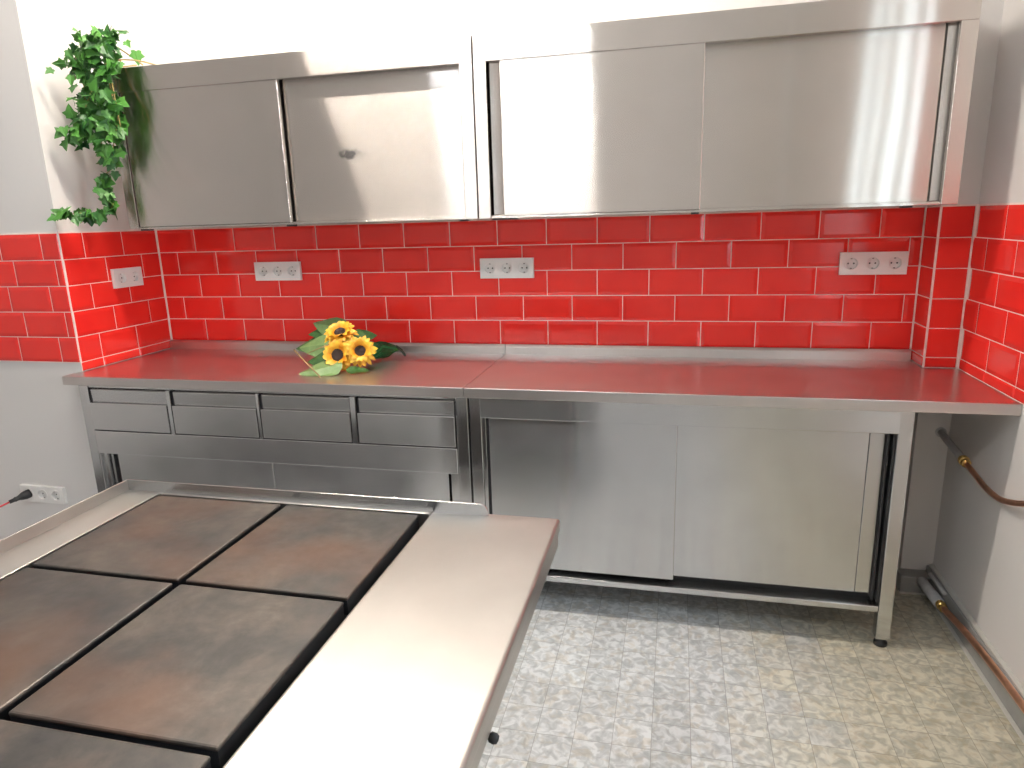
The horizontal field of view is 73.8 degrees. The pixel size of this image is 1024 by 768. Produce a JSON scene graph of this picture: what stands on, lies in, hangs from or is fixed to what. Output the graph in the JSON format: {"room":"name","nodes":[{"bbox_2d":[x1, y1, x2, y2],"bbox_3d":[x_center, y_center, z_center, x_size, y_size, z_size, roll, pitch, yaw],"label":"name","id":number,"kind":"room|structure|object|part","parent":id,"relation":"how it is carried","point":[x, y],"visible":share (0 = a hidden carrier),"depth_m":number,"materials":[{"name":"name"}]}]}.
{"room":"commercial kitchen","nodes":[
{"label":"commercial kitchen","id":0,"kind":"room"},
{"bbox_2d":[0,0,96,539],"bbox_3d":[-2.593,-0.802,3.155,1.898,3.000,0.722,2,14,13],"label":"wall","id":1,"kind":"structure","parent":0,"point":[43,441],"depth_m":2.77,"materials":[{"name":"white paint"}]},
{"bbox_2d":[19,484,67,503],"bbox_3d":[-2.020,0.473,2.950,0.243,0.081,0.015,2,14,13],"label":"wall socket","id":2,"kind":"object","parent":1,"relation":"attached to","point":[40,493],"visible":0.98,"depth_m":2.94,"materials":[{"name":"white plastic"}]},
{"bbox_2d":[0,489,31,507],"bbox_3d":[-2.283,0.633,2.905,0.445,0.304,0.103,-6,14,-18],"label":"power cord","id":3,"kind":"object","parent":2,"relation":"attached to","point":[26,494],"visible":1,"depth_m":2.94,"materials":[{"name":"black plastic"}]},
{"bbox_2d":[6,0,171,493],"bbox_3d":[-1.714,-0.756,2.853,0.050,3.000,0.528,2,14,13],"label":"wall","id":4,"kind":"structure","parent":0,"point":[117,325],"depth_m":2.75,"materials":[{"name":"red tile"}]},
{"bbox_2d":[110,267,143,288],"bbox_3d":[-1.664,-0.462,2.953,0.015,0.080,0.158,2,14,13],"label":"wall socket","id":5,"kind":"object","parent":4,"relation":"attached to","point":[131,276],"visible":1,"depth_m":2.94,"materials":[{"name":"white plastic"}]},
{"bbox_2d":[122,0,927,348],"bbox_3d":[-0.042,-0.797,2.811,3.320,3.000,0.200,2,14,13],"label":"wall","id":6,"kind":"structure","parent":0,"point":[761,278],"depth_m":2.73,"materials":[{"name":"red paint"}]},
{"bbox_2d":[254,261,302,280],"bbox_3d":[-1.029,-0.499,3.011,0.231,0.081,0.015,2,14,13],"label":"wall socket","id":7,"kind":"object","parent":6,"relation":"attached to","point":[264,271],"visible":1,"depth_m":3.00,"materials":[{"name":"white plastic"}]},
{"bbox_2d":[111,35,478,230],"bbox_3d":[-0.783,-0.922,2.653,1.440,0.595,0.379,2,14,13],"label":"upper cabinet","id":8,"kind":"object","parent":6,"relation":"attached to","point":[379,132],"visible":0.81,"depth_m":2.48,"materials":[{"name":"metal"}]},
{"bbox_2d":[45,24,156,226],"bbox_3d":[-1.539,-0.957,2.550,0.456,0.716,0.197,-2,14,-2],"label":"ivy","id":9,"kind":"object","parent":8,"relation":"hanging from","point":[105,117],"visible":1,"depth_m":2.53,"materials":[{"name":"green plant"}]},
{"bbox_3d":[-1.515,-0.965,2.566,0.426,0.643,0.098,-4,14,-11],"label":"vine stem","id":10,"kind":"part","parent":9,"relation":"part of","materials":[{"name":"green plant"}]},
{"bbox_3d":[-1.154,-0.878,2.567,0.666,0.543,0.018,2,14,13],"label":"sliding door","id":11,"kind":"part","parent":8,"relation":"part of","materials":[{"name":"metal"}]},
{"bbox_3d":[-0.812,-0.604,2.571,1.350,0.006,0.058,2,14,13],"label":"rail","id":12,"kind":"part","parent":8,"relation":"part of","materials":[{"name":"metal"}]},
{"bbox_3d":[-0.513,-0.868,2.445,0.708,0.543,0.018,2,14,13],"label":"sliding door","id":13,"kind":"part","parent":8,"relation":"part of","materials":[{"name":"metal"}]},
{"bbox_2d":[480,258,533,278],"bbox_3d":[-0.020,-0.471,2.772,0.224,0.081,0.015,2,14,13],"label":"wall socket","id":14,"kind":"object","parent":6,"relation":"attached to","point":[489,267],"visible":1,"depth_m":2.76,"materials":[{"name":"white plastic"}]},
{"bbox_2d":[472,0,981,219],"bbox_3d":[0.642,-0.883,2.315,1.485,0.595,0.379,2,14,13],"label":"upper cabinet","id":15,"kind":"object","parent":6,"relation":"attached to","point":[827,103],"visible":1,"depth_m":2.13,"materials":[{"name":"metal"}]},
{"bbox_3d":[0.284,-0.839,2.226,0.655,0.543,0.018,2,14,13],"label":"sliding door","id":16,"kind":"part","parent":15,"relation":"part of","materials":[{"name":"metal"}]},
{"bbox_3d":[0.613,-0.566,2.233,1.395,0.006,0.058,2,14,13],"label":"rail","id":17,"kind":"part","parent":15,"relation":"part of","materials":[{"name":"metal"}]},
{"bbox_3d":[0.921,-0.829,2.105,0.698,0.543,0.018,2,14,13],"label":"sliding door","id":18,"kind":"part","parent":15,"relation":"part of","materials":[{"name":"metal"}]},
{"bbox_2d":[838,251,908,274],"bbox_3d":[1.299,-0.436,2.459,0.226,0.081,0.015,2,14,13],"label":"wall socket","id":19,"kind":"object","parent":6,"relation":"attached to","point":[893,262],"visible":1,"depth_m":2.45,"materials":[{"name":"white plastic"}]},
{"bbox_2d":[478,581,1023,767],"bbox_3d":[-1.518,1.319,0.838,5.570,0.100,5.600,2,14,13],"label":"floor","id":20,"kind":"structure","parent":0,"point":[602,676],"depth_m":2.03,"materials":[{"name":"tile"}]},
{"bbox_2d":[78,385,473,502],"bbox_3d":[-0.867,0.345,2.871,1.616,0.802,0.562,2,14,13],"label":"base cabinet","id":21,"kind":"object","parent":20,"relation":"on","point":[411,447],"visible":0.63,"depth_m":2.56,"materials":[{"name":"metal"}]},
{"bbox_3d":[-1.688,0.368,2.816,0.044,0.772,0.044,2,14,13],"label":"leg","id":22,"kind":"part","parent":21,"relation":"part of","materials":[{"name":"metal"}]},
{"bbox_3d":[-1.498,0.048,2.675,0.348,0.054,0.017,2,14,13],"label":"grip rail","id":23,"kind":"part","parent":21,"relation":"part of","materials":[{"name":"metal"}]},
{"bbox_3d":[-1.445,0.076,2.903,0.354,0.111,0.482,2,14,13],"label":"drawer","id":24,"kind":"part","parent":21,"relation":"part of","materials":[{"name":"metal"}]},
{"bbox_3d":[-1.260,0.444,2.748,0.708,0.370,0.018,2,14,13],"label":"sliding door","id":25,"kind":"part","parent":21,"relation":"part of","materials":[{"name":"metal"}]},
{"bbox_3d":[-1.125,0.058,2.586,0.357,0.054,0.017,2,14,13],"label":"grip rail","id":26,"kind":"part","parent":21,"relation":"part of","materials":[{"name":"metal"}]},
{"bbox_3d":[-1.072,0.086,2.815,0.363,0.111,0.482,2,14,13],"label":"drawer","id":27,"kind":"part","parent":21,"relation":"part of","materials":[{"name":"metal"}]},
{"bbox_3d":[-0.937,0.023,2.538,1.528,0.017,0.020,2,14,13],"label":"rail","id":28,"kind":"part","parent":21,"relation":"part of","materials":[{"name":"metal"}]},
{"bbox_2d":[62,340,505,397],"bbox_3d":[-0.896,-0.082,2.770,1.647,0.075,0.605,2,14,13],"label":"countertop","id":29,"kind":"structure","parent":21,"relation":"on","point":[426,369],"depth_m":2.66,"materials":[{"name":"metal"}]},
{"bbox_2d":[293,317,405,376],"bbox_3d":[-0.644,-0.156,2.665,0.447,0.179,0.364,-4,14,-8],"label":"sunflower bouquet","id":30,"kind":"object","parent":29,"relation":"on","point":[332,349],"visible":1,"depth_m":2.62,"materials":[{"name":"yellow plant"}]},
{"bbox_3d":[-0.462,-0.139,2.838,0.060,0.043,0.015,9,17,37],"label":"cut stem","id":31,"kind":"part","parent":30,"relation":"part of","materials":[{"name":"green plant"}]},
{"bbox_3d":[-0.925,0.112,2.599,1.528,0.186,0.006,2,14,13],"label":"shadow panel","id":32,"kind":"part","parent":21,"relation":"part of","materials":[{"name":"black"}]},
{"bbox_3d":[-0.754,0.068,2.498,0.354,0.054,0.017,2,14,13],"label":"grip rail","id":33,"kind":"part","parent":21,"relation":"part of","materials":[{"name":"metal"}]},
{"bbox_3d":[-0.701,0.096,2.727,0.360,0.111,0.482,2,14,13],"label":"drawer","id":34,"kind":"part","parent":21,"relation":"part of","materials":[{"name":"metal"}]},
{"bbox_3d":[-0.574,0.461,2.592,0.722,0.370,0.018,2,14,13],"label":"sliding door","id":35,"kind":"part","parent":21,"relation":"part of","materials":[{"name":"metal"}]},
{"bbox_3d":[-0.373,0.078,2.408,0.358,0.054,0.017,2,14,13],"label":"grip rail","id":36,"kind":"part","parent":21,"relation":"part of","materials":[{"name":"metal"}]},
{"bbox_3d":[-0.320,0.107,2.636,0.364,0.111,0.482,2,14,13],"label":"drawer","id":37,"kind":"part","parent":21,"relation":"part of","materials":[{"name":"metal"}]},
{"bbox_3d":[-0.159,0.409,2.453,0.044,0.772,0.044,2,14,13],"label":"leg","id":38,"kind":"part","parent":21,"relation":"part of","materials":[{"name":"metal"}]},
{"bbox_2d":[0,479,559,767],"bbox_3d":[-0.486,0.761,0.981,0.962,0.856,1.088,2,14,13],"label":"electric stove","id":39,"kind":"object","parent":20,"relation":"on","point":[144,623],"visible":1,"depth_m":0.96,"materials":[{"name":"grey metal"}]},
{"bbox_3d":[-0.718,0.352,0.986,0.292,0.007,0.298,2,14,13],"label":"hot plate","id":40,"kind":"part","parent":39,"relation":"part of","materials":[{"name":"metal"}]},
{"bbox_3d":[-0.496,0.433,0.623,0.286,0.007,0.302,2,14,13],"label":"hot plate","id":41,"kind":"part","parent":39,"relation":"part of","materials":[{"name":"metal"}]},
{"bbox_3d":[-0.647,0.280,1.279,0.292,0.007,0.304,2,14,13],"label":"hot plate","id":42,"kind":"part","parent":39,"relation":"part of","materials":[{"name":"metal"}]},
{"bbox_3d":[-0.425,0.360,0.916,0.286,0.007,0.298,2,14,13],"label":"hot plate","id":43,"kind":"part","parent":39,"relation":"part of","materials":[{"name":"metal"}]},
{"bbox_3d":[-0.353,0.287,1.209,0.286,0.007,0.304,2,14,13],"label":"hot plate","id":44,"kind":"part","parent":39,"relation":"part of","materials":[{"name":"metal"}]},
{"bbox_3d":[-0.027,0.436,0.843,0.024,0.016,0.014,2,14,13],"label":"knob","id":45,"kind":"part","parent":39,"relation":"part of","materials":[{"name":"black plastic"}]},
{"bbox_2d":[469,398,914,647],"bbox_3d":[0.596,0.386,2.519,1.381,0.802,0.563,2,14,13],"label":"base cabinet","id":46,"kind":"object","parent":20,"relation":"on","point":[778,505],"visible":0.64,"depth_m":2.25,"materials":[{"name":"metal"}]},
{"bbox_3d":[-0.112,0.411,2.441,0.042,0.774,0.042,2,14,13],"label":"leg","id":47,"kind":"part","parent":46,"relation":"part of","materials":[{"name":"metal"}]},
{"bbox_3d":[0.237,0.373,2.341,0.632,0.589,0.020,2,14,13],"label":"sliding door","id":48,"kind":"part","parent":46,"relation":"part of","materials":[{"name":"metal"}]},
{"bbox_2d":[545,569,877,611],"bbox_3d":[0.605,0.642,2.586,1.296,0.021,0.534,2,14,13],"label":"shelf","id":49,"kind":"object","parent":46,"relation":"attached to","point":[851,600],"depth_m":2.31,"materials":[{"name":"metal"}]},
{"bbox_2d":[464,344,1021,415],"bbox_3d":[0.706,-0.039,2.390,1.642,0.075,0.605,2,14,13],"label":"countertop","id":50,"kind":"structure","parent":46,"relation":"on","point":[888,380],"depth_m":2.30,"materials":[{"name":"metal"}]},
{"bbox_3d":[0.818,0.382,2.233,0.600,0.589,0.018,2,14,13],"label":"sliding door","id":51,"kind":"part","parent":46,"relation":"part of","materials":[{"name":"metal"}]},
{"bbox_3d":[1.191,0.447,2.132,0.042,0.774,0.042,2,14,13],"label":"leg","id":52,"kind":"part","parent":46,"relation":"part of","materials":[{"name":"metal"}]},
{"bbox_2d":[898,0,1004,570],"bbox_3d":[1.484,-0.715,2.283,0.116,3.000,0.150,2,14,13],"label":"wall pillar","id":53,"kind":"structure","parent":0,"point":[948,232],"depth_m":2.33,"materials":[{"name":"red tile"}]},
{"bbox_2d":[896,568,930,595],"bbox_3d":[1.489,0.734,2.533,0.101,0.066,0.074,2,14,13],"label":"pillar","id":54,"kind":"structure","parent":53,"relation":"attached to","point":[906,579],"depth_m":2.51,"materials":[{"name":"grey"}]},
{"bbox_2d":[933,0,1023,686],"bbox_3d":[1.052,-0.140,-0.046,0.160,3.000,5.400,2,14,13],"label":"wall","id":55,"kind":"structure","parent":0,"point":[979,552],"depth_m":2.07,"materials":[{"name":"white paint"}]},
{"bbox_2d":[916,572,1023,713],"bbox_3d":[1.194,1.022,1.217,0.050,0.078,2.705,2,14,13],"label":"pipe","id":56,"kind":"object","parent":55,"relation":"attached to","point":[923,583],"visible":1,"depth_m":2.16,"materials":[{"name":"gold metal"}]},
{"bbox_2d":[926,564,1023,742],"bbox_3d":[1.221,1.049,1.198,0.034,0.096,2.868,2,14,13],"label":"baseboard","id":57,"kind":"structure","parent":55,"relation":"attached to","point":[1011,710],"depth_m":2.08,"materials":[{"name":"grey"}]},
{"bbox_2d":[935,427,1023,506],"bbox_3d":[1.405,0.303,1.946,0.036,0.096,1.018,2,14,13],"label":"gas pipe","id":58,"kind":"object","parent":55,"relation":"attached to","point":[963,460],"visible":1,"depth_m":2.18,"materials":[{"name":"gold metal"}]}
]}

